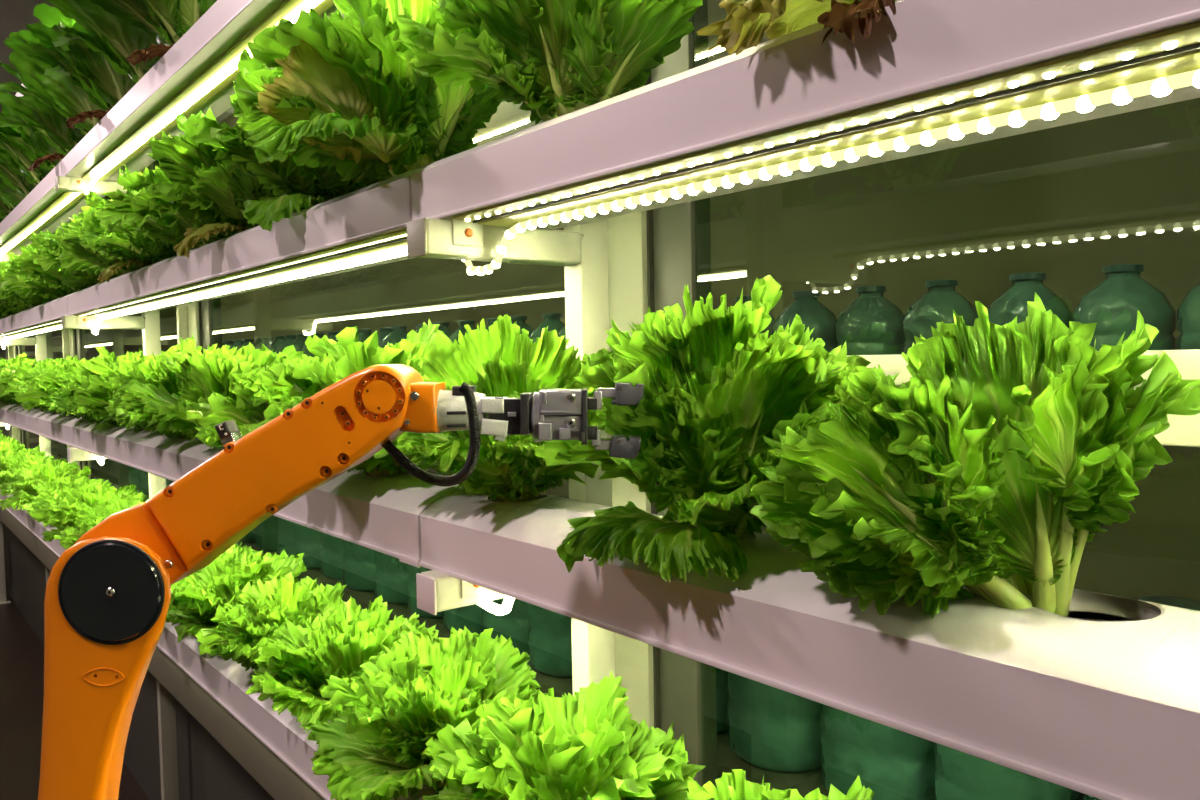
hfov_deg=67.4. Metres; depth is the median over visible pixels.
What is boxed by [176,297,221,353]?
window
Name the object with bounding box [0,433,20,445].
lettuce
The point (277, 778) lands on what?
base rail
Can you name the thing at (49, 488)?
lettuce
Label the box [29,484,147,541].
lettuce
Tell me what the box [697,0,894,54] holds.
lettuce
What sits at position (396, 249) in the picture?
light strip
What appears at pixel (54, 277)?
lettuce
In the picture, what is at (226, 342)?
water bottle
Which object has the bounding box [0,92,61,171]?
romaine lettuce
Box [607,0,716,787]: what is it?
post
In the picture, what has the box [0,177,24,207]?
romaine lettuce
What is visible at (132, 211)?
lettuce
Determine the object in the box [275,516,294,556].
water bottle
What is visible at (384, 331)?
water bottle
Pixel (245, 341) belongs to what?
water bottle
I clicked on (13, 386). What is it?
lettuce
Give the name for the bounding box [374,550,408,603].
water bottle
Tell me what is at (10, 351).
window
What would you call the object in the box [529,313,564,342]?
water bottle
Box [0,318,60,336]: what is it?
light strip
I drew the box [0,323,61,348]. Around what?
light strip
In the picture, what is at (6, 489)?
lettuce
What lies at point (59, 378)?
lettuce
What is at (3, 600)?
post
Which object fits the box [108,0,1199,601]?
wall
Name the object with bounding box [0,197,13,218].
romaine lettuce
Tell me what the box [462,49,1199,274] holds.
led light strip
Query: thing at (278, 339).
water bottle
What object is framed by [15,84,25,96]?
shelf
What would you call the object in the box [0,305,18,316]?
lettuce
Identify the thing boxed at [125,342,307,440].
lettuce
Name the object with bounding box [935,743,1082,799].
water bottle
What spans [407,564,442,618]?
end cap
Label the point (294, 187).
lettuce
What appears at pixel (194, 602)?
lettuce
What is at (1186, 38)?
led light strip
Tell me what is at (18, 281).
lettuce
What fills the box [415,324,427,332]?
water bottle
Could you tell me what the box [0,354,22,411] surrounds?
lettuce
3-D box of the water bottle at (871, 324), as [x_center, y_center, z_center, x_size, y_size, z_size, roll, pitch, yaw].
[0.347,-0.069,1.151,0.092,0.151,0.092,-3,3,-40]
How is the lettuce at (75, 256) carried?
in the shelf at (383, 207)
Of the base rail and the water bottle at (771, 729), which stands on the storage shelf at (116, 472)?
the water bottle at (771, 729)
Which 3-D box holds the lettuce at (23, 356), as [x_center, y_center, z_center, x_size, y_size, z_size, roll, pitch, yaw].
[-2.096,-0.057,3.341,0.331,0.250,0.323,-1,3,-6]
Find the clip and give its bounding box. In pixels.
[399,554,419,567]
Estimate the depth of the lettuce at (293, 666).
1.21 m
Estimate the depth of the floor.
3.81 m
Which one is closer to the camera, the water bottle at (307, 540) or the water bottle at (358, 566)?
the water bottle at (358, 566)
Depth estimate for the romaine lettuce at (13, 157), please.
2.87 m
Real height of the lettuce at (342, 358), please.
0.242 m
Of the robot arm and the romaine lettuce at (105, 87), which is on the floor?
the robot arm
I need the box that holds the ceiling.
[0,0,233,198]
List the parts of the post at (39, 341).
support arm, support arm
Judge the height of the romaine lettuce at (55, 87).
0.321 m
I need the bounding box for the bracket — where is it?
[407,473,449,618]
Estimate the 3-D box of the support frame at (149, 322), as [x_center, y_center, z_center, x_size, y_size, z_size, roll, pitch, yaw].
[-1.324,-0.090,2.472,0.256,2.900,0.080,-3,3,-40]
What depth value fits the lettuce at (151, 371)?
1.72 m
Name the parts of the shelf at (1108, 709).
plate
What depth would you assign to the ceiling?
3.91 m
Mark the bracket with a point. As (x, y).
(412, 571)
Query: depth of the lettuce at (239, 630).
1.42 m
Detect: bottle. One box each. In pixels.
[128,466,139,492]
[138,469,148,497]
[222,340,233,345]
[229,340,242,349]
[237,339,253,350]
[240,529,254,542]
[253,338,261,346]
[254,515,276,551]
[255,337,272,350]
[267,336,284,352]
[275,335,296,353]
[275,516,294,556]
[290,334,309,351]
[293,522,321,569]
[301,333,323,357]
[320,532,343,579]
[327,331,338,339]
[342,539,375,591]
[358,329,371,342]
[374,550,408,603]
[378,327,392,346]
[380,326,407,347]
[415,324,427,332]
[433,322,452,337]
[443,604,483,635]
[449,320,476,344]
[482,598,529,654]
[485,318,496,330]
[510,316,532,336]
[527,496,571,677]
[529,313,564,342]
[557,324,565,349]
[716,668,729,733]
[727,533,822,773]
[735,296,775,337]
[772,291,836,352]
[821,704,936,799]
[834,286,903,354]
[901,280,978,353]
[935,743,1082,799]
[988,272,1072,327]
[1072,264,1175,350]
[1083,595,1199,799]
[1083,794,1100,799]
[1176,283,1199,349]
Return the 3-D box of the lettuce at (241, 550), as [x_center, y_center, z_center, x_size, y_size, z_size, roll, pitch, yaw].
[-0.816,0.360,1.817,0.310,0.217,0.296,-3,3,-33]
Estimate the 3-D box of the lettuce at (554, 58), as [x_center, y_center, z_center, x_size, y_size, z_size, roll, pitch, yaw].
[-0.037,-0.330,0.836,0.283,0.245,0.221,-1,3,10]
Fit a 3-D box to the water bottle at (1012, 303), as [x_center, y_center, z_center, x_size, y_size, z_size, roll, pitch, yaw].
[0.476,-0.065,1.002,0.092,0.151,0.092,-3,3,-40]
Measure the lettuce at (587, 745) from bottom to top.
0.216 m
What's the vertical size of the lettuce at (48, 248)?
0.261 m
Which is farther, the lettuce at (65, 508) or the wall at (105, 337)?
the wall at (105, 337)
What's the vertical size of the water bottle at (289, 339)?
0.151 m
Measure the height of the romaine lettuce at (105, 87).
0.274 m
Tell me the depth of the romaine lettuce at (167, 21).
1.64 m
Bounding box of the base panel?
[3,523,274,799]
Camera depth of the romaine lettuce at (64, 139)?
2.43 m
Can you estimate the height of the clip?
0.008 m
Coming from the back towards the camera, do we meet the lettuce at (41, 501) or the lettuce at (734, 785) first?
the lettuce at (41, 501)
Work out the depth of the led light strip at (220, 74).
1.66 m
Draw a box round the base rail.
[0,506,324,799]
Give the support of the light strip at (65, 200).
attached to the shelf at (44, 193)
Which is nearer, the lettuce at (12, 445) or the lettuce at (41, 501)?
the lettuce at (41, 501)
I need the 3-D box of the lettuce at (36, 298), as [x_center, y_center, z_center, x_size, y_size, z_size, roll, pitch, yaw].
[-1.848,-0.393,3.006,0.335,0.236,0.358,-2,3,-23]
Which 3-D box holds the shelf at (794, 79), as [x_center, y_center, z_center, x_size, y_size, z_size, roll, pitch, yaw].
[0.477,-0.196,0.224,0.144,0.074,1.947,-3,3,-40]
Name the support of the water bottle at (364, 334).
on the storage shelf
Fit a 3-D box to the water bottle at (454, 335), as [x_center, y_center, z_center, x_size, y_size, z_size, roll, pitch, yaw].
[-0.279,-0.092,1.902,0.092,0.151,0.092,-3,3,-40]
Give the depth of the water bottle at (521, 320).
1.73 m
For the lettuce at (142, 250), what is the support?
in the shelf at (383, 207)
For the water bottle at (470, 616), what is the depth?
1.87 m
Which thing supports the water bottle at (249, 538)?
on the storage shelf at (116, 472)
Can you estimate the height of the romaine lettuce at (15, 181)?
0.297 m
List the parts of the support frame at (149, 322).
clip plate, clip plate, support arm, clip plate, support arm, support arm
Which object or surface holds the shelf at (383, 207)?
on the support frame at (149, 322)
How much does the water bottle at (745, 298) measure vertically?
0.151 m
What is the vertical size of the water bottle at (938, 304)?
0.151 m
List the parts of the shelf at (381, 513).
plate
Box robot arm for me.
[38,364,643,799]
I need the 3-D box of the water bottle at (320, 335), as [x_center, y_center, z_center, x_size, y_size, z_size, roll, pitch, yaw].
[-0.783,-0.111,2.501,0.092,0.151,0.092,-3,3,-40]
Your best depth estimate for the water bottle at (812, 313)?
1.19 m
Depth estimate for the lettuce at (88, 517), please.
2.34 m
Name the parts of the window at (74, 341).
pane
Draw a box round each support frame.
[55,162,178,799]
[407,217,614,696]
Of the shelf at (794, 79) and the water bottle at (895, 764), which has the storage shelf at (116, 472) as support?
the water bottle at (895, 764)
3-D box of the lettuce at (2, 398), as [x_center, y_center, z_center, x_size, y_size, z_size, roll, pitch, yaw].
[-2.252,-0.043,3.556,0.324,0.210,0.312,-2,3,-11]
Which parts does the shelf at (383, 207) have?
plate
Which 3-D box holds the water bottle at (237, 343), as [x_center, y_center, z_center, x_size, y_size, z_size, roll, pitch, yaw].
[-1.216,-0.128,3.036,0.092,0.151,0.092,-3,3,-40]
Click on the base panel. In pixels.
(207, 770)
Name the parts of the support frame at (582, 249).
support arm, clip plate, clip plate, support arm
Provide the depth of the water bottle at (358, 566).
2.25 m
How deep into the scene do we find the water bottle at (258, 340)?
2.87 m
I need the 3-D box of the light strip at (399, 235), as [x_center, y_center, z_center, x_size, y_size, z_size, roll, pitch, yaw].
[-0.775,-0.201,1.657,0.027,0.004,1.890,-3,3,-40]
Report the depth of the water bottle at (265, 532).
2.76 m
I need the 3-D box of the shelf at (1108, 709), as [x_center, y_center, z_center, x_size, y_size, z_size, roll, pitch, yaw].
[0.484,0.157,0.240,0.144,0.074,1.947,-3,3,-40]
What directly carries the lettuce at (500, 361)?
in the shelf at (1108, 709)
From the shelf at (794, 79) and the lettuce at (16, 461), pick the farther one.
the lettuce at (16, 461)
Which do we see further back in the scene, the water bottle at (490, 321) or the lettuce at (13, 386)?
the lettuce at (13, 386)
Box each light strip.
[0,192,84,260]
[0,318,60,336]
[0,323,61,348]
[74,228,406,316]
[81,0,333,193]
[87,239,406,334]
[451,22,1199,222]
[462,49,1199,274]
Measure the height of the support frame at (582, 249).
2.900 m
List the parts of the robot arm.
arm, adapter plate, plate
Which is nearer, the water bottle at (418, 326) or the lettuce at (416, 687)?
the lettuce at (416, 687)
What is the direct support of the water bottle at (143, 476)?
on the storage shelf at (116, 472)
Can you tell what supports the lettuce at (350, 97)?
in the shelf at (383, 207)
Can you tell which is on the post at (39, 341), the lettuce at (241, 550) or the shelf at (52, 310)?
the shelf at (52, 310)
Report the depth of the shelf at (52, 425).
2.89 m
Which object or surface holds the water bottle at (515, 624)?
on the storage shelf at (116, 472)
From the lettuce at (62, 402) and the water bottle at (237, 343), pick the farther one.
the water bottle at (237, 343)
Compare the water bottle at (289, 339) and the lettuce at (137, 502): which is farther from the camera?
the water bottle at (289, 339)
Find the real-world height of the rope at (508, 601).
0.051 m
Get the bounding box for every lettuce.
[0,30,106,135]
[0,62,84,170]
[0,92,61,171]
[0,110,49,186]
[0,149,37,196]
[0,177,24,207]
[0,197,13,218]
[0,246,74,298]
[0,253,37,309]
[0,257,56,304]
[0,261,29,312]
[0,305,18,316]
[0,352,59,404]
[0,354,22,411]
[0,358,79,407]
[0,363,18,405]
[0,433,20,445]
[0,437,39,455]
[0,448,45,459]
[0,451,53,482]
[0,451,79,489]
[0,459,91,495]
[0,461,97,510]
[2,3,135,128]
[6,359,78,410]
[15,355,94,425]
[16,244,93,293]
[16,476,111,512]
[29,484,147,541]
[30,206,116,284]
[31,474,116,527]
[38,358,91,420]
[39,346,143,425]
[42,0,160,82]
[53,199,145,276]
[54,497,149,548]
[71,352,160,446]
[73,190,176,282]
[90,133,231,250]
[91,0,216,65]
[92,499,142,527]
[104,333,237,437]
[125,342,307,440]
[143,108,305,257]
[165,546,306,642]
[182,542,258,580]
[186,352,322,448]
[190,49,392,231]
[195,574,361,670]
[234,0,500,180]
[239,319,443,476]
[245,595,438,733]
[298,626,547,799]
[373,314,614,513]
[394,0,702,125]
[422,670,705,799]
[528,275,899,582]
[686,769,874,799]
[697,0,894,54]
[749,292,1199,620]
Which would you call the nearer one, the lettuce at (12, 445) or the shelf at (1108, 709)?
the shelf at (1108, 709)
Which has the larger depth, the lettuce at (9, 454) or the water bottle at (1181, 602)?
the lettuce at (9, 454)
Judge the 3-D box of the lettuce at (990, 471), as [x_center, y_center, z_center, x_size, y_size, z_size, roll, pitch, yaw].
[0.201,0.048,0.508,0.236,0.219,0.164,1,3,32]
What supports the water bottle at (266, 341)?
on the storage shelf
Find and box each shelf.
[0,161,105,253]
[0,293,72,336]
[0,401,85,446]
[0,492,66,556]
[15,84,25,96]
[57,448,828,797]
[61,0,344,181]
[67,166,422,315]
[72,419,464,559]
[157,622,438,799]
[410,0,1199,228]
[419,490,1199,799]
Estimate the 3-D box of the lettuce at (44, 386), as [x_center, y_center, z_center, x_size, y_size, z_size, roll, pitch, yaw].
[-1.555,-0.028,2.675,0.340,0.235,0.339,-1,3,-9]
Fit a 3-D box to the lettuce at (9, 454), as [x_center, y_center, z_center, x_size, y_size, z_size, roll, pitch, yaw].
[-2.532,0.308,3.909,0.262,0.192,0.278,-1,3,-6]
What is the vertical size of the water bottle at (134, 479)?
0.317 m
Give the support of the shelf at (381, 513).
on the support frame at (149, 322)
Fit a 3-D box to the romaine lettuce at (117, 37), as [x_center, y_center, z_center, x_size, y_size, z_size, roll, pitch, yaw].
[-0.922,-0.774,1.911,0.514,0.337,0.464,-3,3,-40]
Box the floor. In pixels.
[0,592,149,799]
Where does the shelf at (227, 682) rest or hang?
on the support frame at (149, 322)
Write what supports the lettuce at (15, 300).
in the shelf at (52, 310)
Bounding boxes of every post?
[0,254,50,583]
[0,520,10,604]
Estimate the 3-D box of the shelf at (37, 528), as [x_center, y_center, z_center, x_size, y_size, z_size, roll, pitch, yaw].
[-1.996,0.416,3.258,0.144,0.074,1.949,-3,3,-40]
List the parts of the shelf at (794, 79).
plate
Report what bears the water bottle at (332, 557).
on the storage shelf at (116, 472)
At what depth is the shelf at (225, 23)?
1.65 m
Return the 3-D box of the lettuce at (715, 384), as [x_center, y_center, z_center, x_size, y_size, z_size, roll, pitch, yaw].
[0.096,0.027,0.689,0.301,0.247,0.222,1,3,34]
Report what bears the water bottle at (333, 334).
on the storage shelf
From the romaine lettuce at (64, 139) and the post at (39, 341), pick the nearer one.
the romaine lettuce at (64, 139)
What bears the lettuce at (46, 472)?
in the shelf at (37, 528)
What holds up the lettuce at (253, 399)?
in the shelf at (381, 513)
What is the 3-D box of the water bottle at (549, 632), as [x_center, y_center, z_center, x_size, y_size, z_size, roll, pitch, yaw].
[-0.057,0.341,1.686,0.160,0.317,0.160,-3,3,-40]
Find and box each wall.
[52,198,114,447]
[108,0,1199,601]
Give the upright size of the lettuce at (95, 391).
0.218 m
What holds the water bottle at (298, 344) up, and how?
on the storage shelf
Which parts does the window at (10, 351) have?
pane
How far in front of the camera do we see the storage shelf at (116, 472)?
1.61 m
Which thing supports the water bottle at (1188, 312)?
on the storage shelf
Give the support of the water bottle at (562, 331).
on the storage shelf
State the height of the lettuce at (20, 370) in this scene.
0.224 m
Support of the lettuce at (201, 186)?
in the shelf at (383, 207)
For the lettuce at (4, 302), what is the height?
0.240 m
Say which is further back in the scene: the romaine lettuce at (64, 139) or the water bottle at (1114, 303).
the romaine lettuce at (64, 139)
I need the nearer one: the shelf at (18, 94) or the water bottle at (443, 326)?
the water bottle at (443, 326)
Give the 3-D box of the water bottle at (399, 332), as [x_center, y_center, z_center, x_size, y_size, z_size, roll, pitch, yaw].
[-0.472,-0.099,2.126,0.092,0.151,0.092,-3,3,-40]
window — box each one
[0,345,24,447]
[20,215,93,479]
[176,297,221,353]
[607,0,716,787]
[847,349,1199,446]

